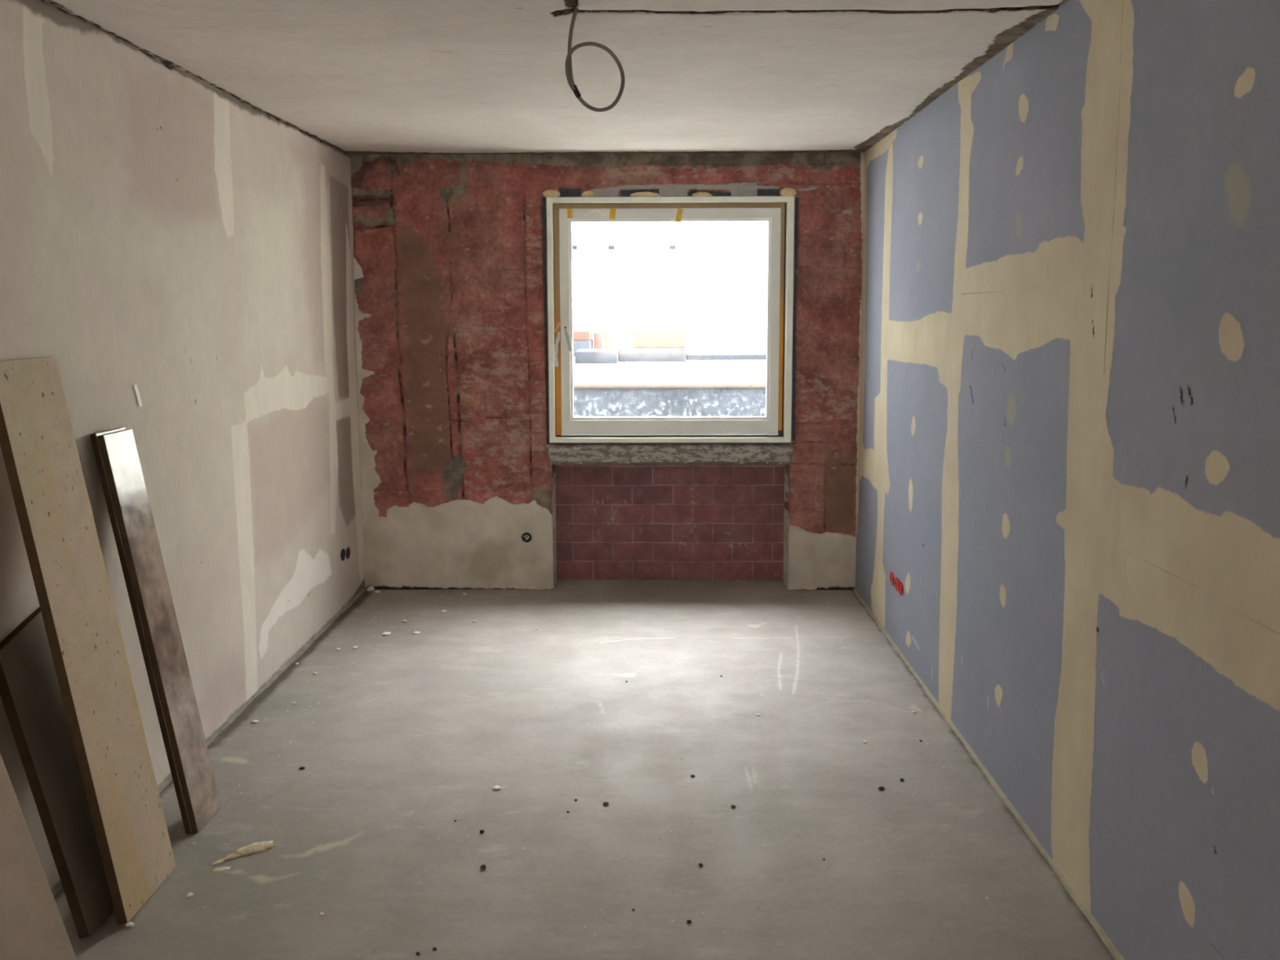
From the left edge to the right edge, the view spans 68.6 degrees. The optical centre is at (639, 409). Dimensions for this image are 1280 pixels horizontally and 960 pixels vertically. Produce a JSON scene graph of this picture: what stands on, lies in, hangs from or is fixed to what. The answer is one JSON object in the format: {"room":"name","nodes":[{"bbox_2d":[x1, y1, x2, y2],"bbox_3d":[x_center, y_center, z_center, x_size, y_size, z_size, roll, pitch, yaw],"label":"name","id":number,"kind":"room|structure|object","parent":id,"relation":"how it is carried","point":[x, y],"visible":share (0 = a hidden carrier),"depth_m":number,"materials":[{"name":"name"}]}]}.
{"room":"construction site","nodes":[
{"label":"construction site","id":0,"kind":"room"},
{"bbox_2d":[0,0,364,889],"bbox_3d":[-1.823,0.225,1.884,0.014,2.778,8.050,0,6,1],"label":"wall","id":1,"kind":"structure","parent":0,"point":[163,233],"depth_m":3.75,"materials":[{"name":"beige paint"}]},
{"bbox_2d":[133,384,142,406],"bbox_3d":[-1.794,-0.049,3.352,0.002,0.082,0.047,0,6,1],"label":"paper strip","id":2,"kind":"object","parent":1,"relation":"attached to","point":[136,390],"visible":1,"depth_m":3.35,"materials":[{"name":"white paper"}]},
{"bbox_2d":[51,587,367,896],"bbox_3d":[-1.776,1.352,4.046,0.025,0.016,3.910,0,6,1],"label":"baseboard","id":3,"kind":"structure","parent":1,"relation":"attached to","point":[59,886],"depth_m":4.43,"materials":[{"name":"paint"}]},
{"bbox_2d":[341,548,345,560],"bbox_3d":[-1.762,0.861,5.567,0.004,0.072,0.072,0,6,1],"label":"box","id":4,"kind":"object","parent":1,"relation":"attached to","point":[343,552],"visible":1,"depth_m":5.57,"materials":[{"name":"plastic"}]},
{"bbox_2d":[346,546,350,559],"bbox_3d":[-1.760,0.866,5.658,0.004,0.072,0.072,0,6,1],"label":"box","id":5,"kind":"object","parent":1,"relation":"attached to","point":[348,551],"visible":1,"depth_m":5.66,"materials":[{"name":"plastic"}]},
{"bbox_2d":[44,0,1070,154],"bbox_3d":[-0.258,-1.135,1.727,3.207,0.018,8.070,0,6,1],"label":"ceiling","id":6,"kind":"structure","parent":0,"point":[356,77],"depth_m":3.60,"materials":[{"name":"paint"}]},
{"bbox_2d":[564,8,624,111],"bbox_3d":[-0.143,-1.115,2.986,0.190,0.323,0.033,0,6,1],"label":"cable","id":7,"kind":"object","parent":6,"relation":"hanging from","point":[568,64],"visible":1,"depth_m":2.99,"materials":[{"name":"black plastic"}]},
{"bbox_2d":[53,579,1115,959],"bbox_3d":[-0.249,1.563,2.115,3.207,0.003,8.265,0,6,1],"label":"floor","id":8,"kind":"structure","parent":0,"point":[498,708],"depth_m":3.39,"materials":[{"name":"grey concrete"}]},
{"bbox_2d":[0,752,76,959],"bbox_3d":[-1.609,0.911,2.183,0.388,1.287,0.340,0,6,1],"label":"plank","id":9,"kind":"object","parent":8,"relation":"on","point":[32,926],"visible":1,"depth_m":2.31,"materials":[{"name":"beige wood"}]},
{"bbox_2d":[0,606,113,937],"bbox_3d":[-1.690,1.037,2.773,0.248,0.911,0.300,0,6,1],"label":"plank","id":10,"kind":"object","parent":8,"relation":"on","point":[30,693],"visible":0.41,"depth_m":2.69,"materials":[{"name":"brown wood"}]},
{"bbox_2d":[0,356,176,924],"bbox_3d":[-1.643,0.670,2.782,0.305,1.640,0.282,0,6,1],"label":"plank","id":11,"kind":"object","parent":8,"relation":"on","point":[37,443],"visible":1,"depth_m":2.75,"materials":[{"name":"beige wood"}]},
{"bbox_2d":[124,921,134,927],"bbox_3d":[-1.482,1.496,2.724,0.026,0.013,0.016,0,6,1],"label":"chip","id":12,"kind":"object","parent":8,"relation":"on","point":[130,924],"visible":1,"depth_m":2.72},
{"bbox_2d":[89,426,191,834],"bbox_3d":[-1.661,0.754,3.214,0.259,1.380,0.174,0,6,1],"label":"plank","id":13,"kind":"object","parent":8,"relation":"on","point":[94,437],"visible":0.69,"depth_m":3.13,"materials":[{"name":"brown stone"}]},
{"bbox_2d":[97,428,221,833],"bbox_3d":[-1.638,0.757,3.217,0.259,1.374,0.172,0,6,1],"label":"plank","id":14,"kind":"object","parent":8,"relation":"on","point":[118,449],"visible":1,"depth_m":3.19,"materials":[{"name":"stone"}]},
{"bbox_2d":[186,892,193,897],"bbox_3d":[-1.373,1.482,2.863,0.021,0.009,0.018,0,6,1],"label":"chip","id":15,"kind":"object","parent":8,"relation":"on","point":[190,894],"visible":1,"depth_m":2.86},
{"bbox_2d":[209,840,275,871],"bbox_3d":[-1.304,1.458,3.070,0.079,0.023,0.212,5,8,38],"label":"chip","id":16,"kind":"object","parent":8,"relation":"on","point":[255,847],"visible":1,"depth_m":3.08,"materials":[{"name":"wood"}]},
{"bbox_2d":[250,720,258,723],"bbox_3d":[-1.668,1.352,4.064,0.033,0.013,0.024,0,6,1],"label":"chip","id":17,"kind":"object","parent":8,"relation":"on","point":[253,721],"visible":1,"depth_m":4.06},
{"bbox_2d":[366,586,374,591],"bbox_3d":[-1.715,1.142,5.971,0.055,0.028,0.039,0,6,1],"label":"chip","id":18,"kind":"object","parent":8,"relation":"on","point":[369,588],"visible":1,"depth_m":5.96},
{"bbox_2d":[382,631,391,635],"bbox_3d":[-1.395,1.234,5.161,0.050,0.016,0.045,-2,7,-20],"label":"chip","id":19,"kind":"object","parent":8,"relation":"on","point":[384,633],"visible":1,"depth_m":5.15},
{"bbox_2d":[492,785,501,789],"bbox_3d":[-0.534,1.411,3.499,0.034,0.010,0.024,0,6,1],"label":"chip","id":20,"kind":"object","parent":8,"relation":"on","point":[497,787],"visible":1,"depth_m":3.49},
{"bbox_2d":[165,591,988,946],"bbox_3d":[-0.255,1.328,4.282,2.998,0.004,3.361,0,6,1],"label":"crumbs","id":21,"kind":"object","parent":8,"relation":"on","point":[420,591],"visible":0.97,"depth_m":4.09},
{"bbox_2d":[349,151,864,590],"bbox_3d":[-0.200,-0.219,5.936,3.187,2.768,0.230,0,6,1],"label":"wall","id":22,"kind":"structure","parent":0,"point":[459,460],"depth_m":5.88,"materials":[{"name":"brick"}]},
{"bbox_2d":[521,532,531,542],"bbox_3d":[-0.719,0.811,5.944,0.064,0.064,0.012,0,6,1],"label":"box","id":23,"kind":"object","parent":22,"relation":"attached to","point":[526,537],"visible":1,"depth_m":5.95,"materials":[{"name":"plastic"}]},
{"bbox_2d":[542,187,796,443],"bbox_3d":[0.180,-0.573,5.832,1.549,1.566,0.127,0,6,1],"label":"window","id":24,"kind":"structure","parent":22,"relation":"in","point":[779,211],"depth_m":5.81,"materials":[{"name":"plastic"}]},
{"bbox_2d":[554,320,560,367],"bbox_3d":[-0.519,-0.407,5.835,0.055,0.286,0.017,0,6,1],"label":"scrap","id":25,"kind":"object","parent":24,"relation":"hanging from","point":[557,339],"visible":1,"depth_m":5.83,"materials":[{"name":"white plastic"}]},
{"bbox_2d":[564,328,572,351],"bbox_3d":[-0.448,-0.431,5.840,0.049,0.140,0.005,0,6,1],"label":"handle","id":26,"kind":"object","parent":24,"relation":"hanging from","point":[567,338],"visible":1,"depth_m":5.84,"materials":[{"name":"silver metal"}]},
{"bbox_2d":[552,440,794,586],"bbox_3d":[-0.198,-0.173,6.024,3.327,3.018,0.310,0,6,1],"label":"trim","id":27,"kind":"structure","parent":22,"relation":"attached to","point":[786,487],"depth_m":6.06,"materials":[{"name":"grey concrete"}]},
{"bbox_2d":[571,221,768,341],"bbox_3d":[0.794,-6.302,22.307,29.000,9.670,8.280,0,6,1],"label":"sky","id":28,"kind":"structure","parent":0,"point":[708,281],"depth_m":18.82,"materials":[{"name":"white"}]},
{"bbox_2d":[855,0,1279,959],"bbox_3d":[1.309,0.221,1.842,0.003,2.778,8.050,0,6,1],"label":"wall","id":29,"kind":"structure","parent":0,"point":[1068,475],"depth_m":2.69,"materials":[{"name":"blue paint"}]},
{"bbox_2d":[889,571,893,585],"bbox_3d":[1.347,0.903,5.017,0.004,0.072,0.072,0,6,1],"label":"box","id":30,"kind":"object","parent":29,"relation":"attached to","point":[891,577],"visible":1,"depth_m":5.02,"materials":[{"name":"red plastic"}]},
{"bbox_2d":[895,577,898,591],"bbox_3d":[1.345,0.915,4.908,0.004,0.072,0.072,0,6,1],"label":"box","id":31,"kind":"object","parent":29,"relation":"attached to","point":[896,578],"visible":1,"depth_m":4.91,"materials":[{"name":"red plastic"}]},
{"bbox_2d":[898,582,902,595],"bbox_3d":[1.344,0.924,4.840,0.004,0.072,0.072,0,6,1],"label":"box","id":32,"kind":"object","parent":29,"relation":"attached to","point":[900,588],"visible":1,"depth_m":4.84,"materials":[{"name":"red plastic"}]},
{"bbox_2d":[853,588,1124,959],"bbox_3d":[1.332,1.349,4.004,0.020,0.013,3.910,0,6,1],"label":"baseboard","id":33,"kind":"structure","parent":29,"relation":"attached to","point":[1107,941],"depth_m":3.32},
{"bbox_3d":[0.598,1.656,7.090,17.000,0.150,1.440,0,6,1],"label":"floor","id":34,"kind":"structure","parent":0,"visible":0},
{"bbox_2d":[573,387,765,416],"bbox_3d":[0.269,0.692,7.584,3.263,1.763,0.240,0,6,1],"label":"wall","id":35,"kind":"structure","parent":34,"relation":"on","point":[694,402],"depth_m":7.38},
{"bbox_2d":[573,382,765,388],"bbox_3d":[0.259,-0.197,7.499,3.238,0.029,0.300,0,6,1],"label":"coping","id":36,"kind":"object","parent":35,"relation":"on","point":[576,384],"visible":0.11,"depth_m":7.36},
{"label":"outside","id":37,"kind":"structure","parent":0,"visible":0},
{"bbox_2d":[573,341,766,382],"bbox_3d":[0.728,-0.287,16.857,17.000,1.730,18.400,0,6,1],"label":"ground","id":38,"kind":"structure","parent":37,"point":[756,371],"depth_m":9.81,"materials":[{"name":"white"}]},
{"bbox_2d":[573,338,593,356],"bbox_3d":[-0.836,-0.866,13.145,0.317,0.222,0.700,0,6,1],"label":"container","id":39,"kind":"object","parent":38,"relation":"on","point":[577,344],"visible":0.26,"depth_m":12.79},
{"bbox_2d":[573,330,591,340],"bbox_3d":[-0.841,-1.036,13.076,0.308,0.124,0.600,0,6,1],"label":"pallet","id":40,"kind":"object","parent":39,"relation":"on","point":[577,335],"visible":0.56,"depth_m":12.78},
{"bbox_2d":[574,348,618,363],"bbox_3d":[-0.521,-0.659,11.553,0.509,0.148,0.700,0,6,1],"label":"roll","id":41,"kind":"object","parent":38,"relation":"on","point":[581,355],"visible":0.9,"depth_m":11.21,"materials":[{"name":"grey"}]},
{"bbox_2d":[593,331,602,348],"bbox_3d":[-0.601,-0.947,13.435,0.102,0.320,0.500,0,6,1],"label":"crate","id":42,"kind":"object","parent":38,"relation":"on","point":[597,335],"visible":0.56,"depth_m":13.19,"materials":[{"name":"plastic"}]},
{"bbox_2d":[603,331,612,348],"bbox_3d":[-0.460,-0.952,13.432,0.102,0.329,0.500,0,6,1],"label":"crate","id":43,"kind":"object","parent":38,"relation":"on","point":[607,335],"visible":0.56,"depth_m":13.18,"materials":[{"name":"plastic"}]},
{"bbox_2d":[618,346,685,361],"bbox_3d":[0.158,-0.715,11.991,0.832,0.162,0.800,0,6,1],"label":"pile","id":44,"kind":"object","parent":38,"relation":"on","point":[626,353],"visible":0.87,"depth_m":11.59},
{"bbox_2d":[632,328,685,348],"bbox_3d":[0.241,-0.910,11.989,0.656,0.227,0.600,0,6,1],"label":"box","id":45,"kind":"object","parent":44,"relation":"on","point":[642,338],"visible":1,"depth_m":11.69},
{"bbox_2d":[573,364,736,369],"bbox_3d":[-0.770,-0.464,10.270,3.594,0.034,0.500,0,6,1],"label":"kerb","id":46,"kind":"object","parent":38,"relation":"on","point":[575,366],"visible":0.45,"depth_m":10.02,"materials":[{"name":"white concrete"}]},
{"bbox_2d":[685,352,766,359],"bbox_3d":[1.123,-0.687,12.132,1.055,0.071,0.500,0,6,1],"label":"kerb","id":47,"kind":"object","parent":38,"relation":"on","point":[689,356],"visible":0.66,"depth_m":11.89,"materials":[{"name":"grey concrete"}]},
{"bbox_2d":[733,360,749,378],"bbox_3d":[0.966,-0.341,9.033,0.117,0.197,1.289,1,6,9],"label":"road marking","id":48,"kind":"object","parent":38,"relation":"on","point":[742,366],"visible":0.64,"depth_m":9.16,"materials":[{"name":"white paint"}]}
]}

